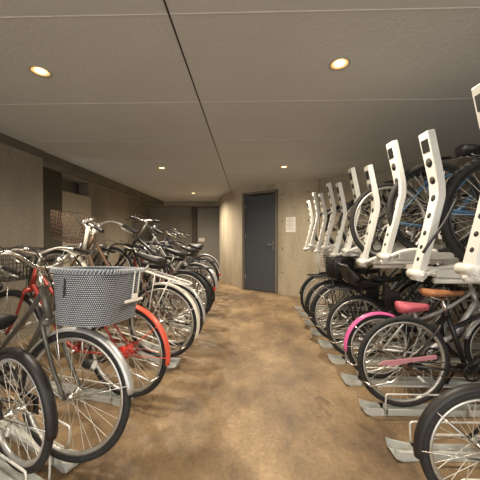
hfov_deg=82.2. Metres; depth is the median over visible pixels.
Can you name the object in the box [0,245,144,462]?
bicycle
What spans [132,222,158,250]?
basket
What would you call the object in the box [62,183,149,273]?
wall
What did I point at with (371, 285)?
bicycle
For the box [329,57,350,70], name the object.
recessed light
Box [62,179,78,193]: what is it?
wall
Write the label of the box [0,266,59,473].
bicycle
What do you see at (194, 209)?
trim
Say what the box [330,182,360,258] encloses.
tray
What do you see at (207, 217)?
door
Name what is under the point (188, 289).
bicycle
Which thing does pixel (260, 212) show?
door
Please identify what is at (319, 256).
basket
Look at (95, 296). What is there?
basket
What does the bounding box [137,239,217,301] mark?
bicycle
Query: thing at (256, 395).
floor
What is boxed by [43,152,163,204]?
trim
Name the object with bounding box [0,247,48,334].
basket
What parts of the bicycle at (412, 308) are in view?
chain, frame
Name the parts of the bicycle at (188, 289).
frame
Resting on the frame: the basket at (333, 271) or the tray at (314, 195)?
the tray at (314, 195)
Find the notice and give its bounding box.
[286,217,295,231]
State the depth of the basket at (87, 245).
2.51 m
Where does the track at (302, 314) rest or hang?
on the floor
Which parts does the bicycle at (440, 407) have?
frame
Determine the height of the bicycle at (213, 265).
1.290 m
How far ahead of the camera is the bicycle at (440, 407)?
1.11 m
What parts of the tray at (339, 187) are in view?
arm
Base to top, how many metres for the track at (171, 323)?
0.432 m
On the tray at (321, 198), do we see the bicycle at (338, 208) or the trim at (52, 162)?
the bicycle at (338, 208)
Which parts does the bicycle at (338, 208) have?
frame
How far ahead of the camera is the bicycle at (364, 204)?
4.46 m
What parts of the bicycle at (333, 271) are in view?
frame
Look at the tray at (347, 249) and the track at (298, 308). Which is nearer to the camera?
the tray at (347, 249)
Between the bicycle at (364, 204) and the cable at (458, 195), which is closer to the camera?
the cable at (458, 195)
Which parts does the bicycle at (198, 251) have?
frame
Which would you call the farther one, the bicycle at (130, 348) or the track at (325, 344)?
the track at (325, 344)
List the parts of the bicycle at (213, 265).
frame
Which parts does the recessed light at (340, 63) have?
bulb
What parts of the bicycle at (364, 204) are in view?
frame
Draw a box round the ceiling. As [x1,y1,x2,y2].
[0,0,479,201]
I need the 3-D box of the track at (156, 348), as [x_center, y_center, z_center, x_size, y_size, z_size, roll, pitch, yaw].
[-1.480,1.077,3.064,1.470,0.158,0.111,0,1,13]
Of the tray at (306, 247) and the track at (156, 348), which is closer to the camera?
the track at (156, 348)
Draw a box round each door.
[197,207,218,272]
[242,189,277,293]
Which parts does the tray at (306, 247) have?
arm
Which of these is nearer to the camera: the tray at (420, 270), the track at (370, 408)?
the tray at (420, 270)
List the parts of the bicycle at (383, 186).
chain, frame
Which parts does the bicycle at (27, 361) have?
brake lever, frame, chain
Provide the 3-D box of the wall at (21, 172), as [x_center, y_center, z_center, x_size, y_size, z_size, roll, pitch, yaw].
[-2.724,0.045,1.020,0.301,2.280,5.000,0,1,1]
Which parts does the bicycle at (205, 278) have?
frame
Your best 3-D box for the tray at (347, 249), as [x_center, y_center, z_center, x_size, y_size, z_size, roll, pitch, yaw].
[1.932,-0.266,2.628,1.876,0.850,0.124,0,1,1]
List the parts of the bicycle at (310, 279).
frame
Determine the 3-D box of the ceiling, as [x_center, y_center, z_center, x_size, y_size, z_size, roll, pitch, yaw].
[0.287,-1.177,3.377,7.600,0.103,12.800,0,1,1]
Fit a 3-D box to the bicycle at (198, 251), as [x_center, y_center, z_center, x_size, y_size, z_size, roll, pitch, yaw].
[-1.279,0.514,5.682,1.739,1.107,0.576,0,1,25]
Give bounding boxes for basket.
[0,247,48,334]
[49,266,144,327]
[50,210,100,253]
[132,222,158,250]
[314,252,329,297]
[323,255,358,277]
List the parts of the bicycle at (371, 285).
child seat, frame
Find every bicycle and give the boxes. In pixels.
[0,242,170,397]
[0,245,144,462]
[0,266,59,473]
[28,210,199,357]
[66,240,205,345]
[93,214,210,325]
[118,222,216,304]
[120,240,215,319]
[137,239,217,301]
[139,225,220,293]
[150,231,219,282]
[151,239,219,290]
[299,252,432,321]
[305,267,446,331]
[310,255,471,341]
[312,190,417,242]
[325,178,456,244]
[325,263,479,359]
[338,155,474,252]
[343,264,479,378]
[349,171,479,257]
[357,288,479,406]
[386,144,479,251]
[412,383,479,479]
[438,157,479,261]
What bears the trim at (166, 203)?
attached to the wall at (179, 218)
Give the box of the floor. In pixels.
[0,274,479,479]
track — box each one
[0,404,78,473]
[0,425,50,479]
[4,368,134,405]
[46,325,180,367]
[73,329,159,350]
[139,300,181,305]
[142,287,197,308]
[145,302,190,330]
[295,300,374,310]
[299,305,430,317]
[304,312,447,326]
[310,320,462,336]
[318,331,479,349]
[328,344,467,364]
[341,361,479,386]
[359,385,479,416]
[385,421,479,461]
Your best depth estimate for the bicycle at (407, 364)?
1.85 m
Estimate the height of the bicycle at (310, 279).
0.963 m
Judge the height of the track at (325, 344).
0.158 m
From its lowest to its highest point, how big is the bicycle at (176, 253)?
1.362 m
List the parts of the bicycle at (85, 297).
frame, brake lever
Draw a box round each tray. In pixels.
[303,200,320,251]
[308,192,437,248]
[314,193,338,255]
[321,182,466,251]
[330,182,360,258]
[341,167,466,255]
[356,164,462,267]
[376,140,457,263]
[406,129,479,283]
[454,84,479,281]
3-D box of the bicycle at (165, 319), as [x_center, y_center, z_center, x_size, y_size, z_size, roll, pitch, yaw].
[-1.186,0.388,2.523,1.678,1.316,0.571,0,1,21]
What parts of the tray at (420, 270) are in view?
number plate, arm, handle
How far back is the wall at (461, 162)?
3.81 m
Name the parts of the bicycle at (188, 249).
frame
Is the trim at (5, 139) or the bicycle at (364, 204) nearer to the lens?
the trim at (5, 139)
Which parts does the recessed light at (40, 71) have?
bulb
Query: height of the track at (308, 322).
0.158 m
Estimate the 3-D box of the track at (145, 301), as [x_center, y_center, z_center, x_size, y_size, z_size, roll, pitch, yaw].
[-1.494,1.050,4.865,1.470,0.158,0.111,0,1,13]
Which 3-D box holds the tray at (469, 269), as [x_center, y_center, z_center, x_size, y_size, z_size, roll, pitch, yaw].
[1.894,-0.245,1.149,1.876,0.850,0.124,0,1,1]
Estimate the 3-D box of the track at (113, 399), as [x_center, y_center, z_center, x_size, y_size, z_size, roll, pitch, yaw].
[-1.480,1.090,2.152,1.470,0.158,0.111,0,1,15]
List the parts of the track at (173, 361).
leg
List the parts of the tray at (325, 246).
arm, handle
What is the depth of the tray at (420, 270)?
1.51 m
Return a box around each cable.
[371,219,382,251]
[422,194,459,252]
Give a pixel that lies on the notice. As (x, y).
(290, 221)
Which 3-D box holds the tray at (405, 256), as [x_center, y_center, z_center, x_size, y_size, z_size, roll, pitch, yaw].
[1.913,-0.255,1.888,1.876,0.850,0.124,0,1,1]
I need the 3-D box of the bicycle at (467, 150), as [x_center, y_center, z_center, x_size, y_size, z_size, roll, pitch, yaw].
[1.869,-0.393,1.888,1.700,1.025,0.626,0,1,1]
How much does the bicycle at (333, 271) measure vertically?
0.942 m
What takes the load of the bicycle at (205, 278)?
on the track
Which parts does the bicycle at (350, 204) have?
frame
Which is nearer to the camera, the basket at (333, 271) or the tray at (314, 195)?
the basket at (333, 271)
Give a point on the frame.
(406, 266)
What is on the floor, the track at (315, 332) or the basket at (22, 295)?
the track at (315, 332)
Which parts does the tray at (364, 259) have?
number plate, arm, handle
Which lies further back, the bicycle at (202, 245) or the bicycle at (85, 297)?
the bicycle at (202, 245)
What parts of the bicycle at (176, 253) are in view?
frame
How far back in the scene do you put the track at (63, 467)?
1.54 m
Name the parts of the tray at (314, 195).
arm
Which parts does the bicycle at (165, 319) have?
frame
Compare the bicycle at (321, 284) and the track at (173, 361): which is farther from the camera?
the bicycle at (321, 284)
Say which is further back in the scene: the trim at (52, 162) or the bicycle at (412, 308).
the trim at (52, 162)
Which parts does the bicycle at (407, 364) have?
chain, frame, seat post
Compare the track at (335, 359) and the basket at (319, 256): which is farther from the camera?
the basket at (319, 256)
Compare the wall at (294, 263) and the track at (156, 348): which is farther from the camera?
the wall at (294, 263)
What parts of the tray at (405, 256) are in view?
number plate, arm, handle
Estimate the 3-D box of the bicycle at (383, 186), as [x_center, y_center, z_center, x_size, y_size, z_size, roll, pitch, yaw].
[1.758,-0.328,2.256,1.697,1.025,0.623,0,1,1]
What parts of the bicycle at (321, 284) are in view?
frame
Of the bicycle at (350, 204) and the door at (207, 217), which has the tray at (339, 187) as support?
the bicycle at (350, 204)
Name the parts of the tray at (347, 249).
handle, arm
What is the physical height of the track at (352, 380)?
0.158 m
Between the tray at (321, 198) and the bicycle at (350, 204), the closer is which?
the bicycle at (350, 204)
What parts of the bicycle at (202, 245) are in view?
frame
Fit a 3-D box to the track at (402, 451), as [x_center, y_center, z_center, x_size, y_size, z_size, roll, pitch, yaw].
[1.778,1.099,1.481,1.920,0.158,0.111,0,1,1]
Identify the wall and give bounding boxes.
[0,142,43,346]
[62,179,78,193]
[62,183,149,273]
[150,207,191,271]
[219,172,428,303]
[429,156,479,320]
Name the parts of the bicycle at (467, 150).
chain, frame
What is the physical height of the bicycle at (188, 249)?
1.303 m
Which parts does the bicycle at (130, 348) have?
frame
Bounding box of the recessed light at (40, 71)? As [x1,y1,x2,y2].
[28,65,51,77]
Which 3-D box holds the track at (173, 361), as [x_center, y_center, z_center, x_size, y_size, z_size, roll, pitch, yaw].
[-1.239,0.889,2.523,1.432,0.432,0.120,0,1,9]
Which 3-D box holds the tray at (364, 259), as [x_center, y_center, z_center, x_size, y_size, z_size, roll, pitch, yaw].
[1.922,-0.191,2.259,1.876,0.850,0.124,0,1,1]
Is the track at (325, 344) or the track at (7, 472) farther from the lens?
the track at (325, 344)
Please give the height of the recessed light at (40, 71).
0.008 m
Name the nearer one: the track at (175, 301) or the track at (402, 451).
the track at (402, 451)
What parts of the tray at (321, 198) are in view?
arm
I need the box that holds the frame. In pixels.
[335,256,461,328]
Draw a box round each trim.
[0,133,44,157]
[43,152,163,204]
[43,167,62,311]
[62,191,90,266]
[145,201,218,206]
[192,207,196,270]

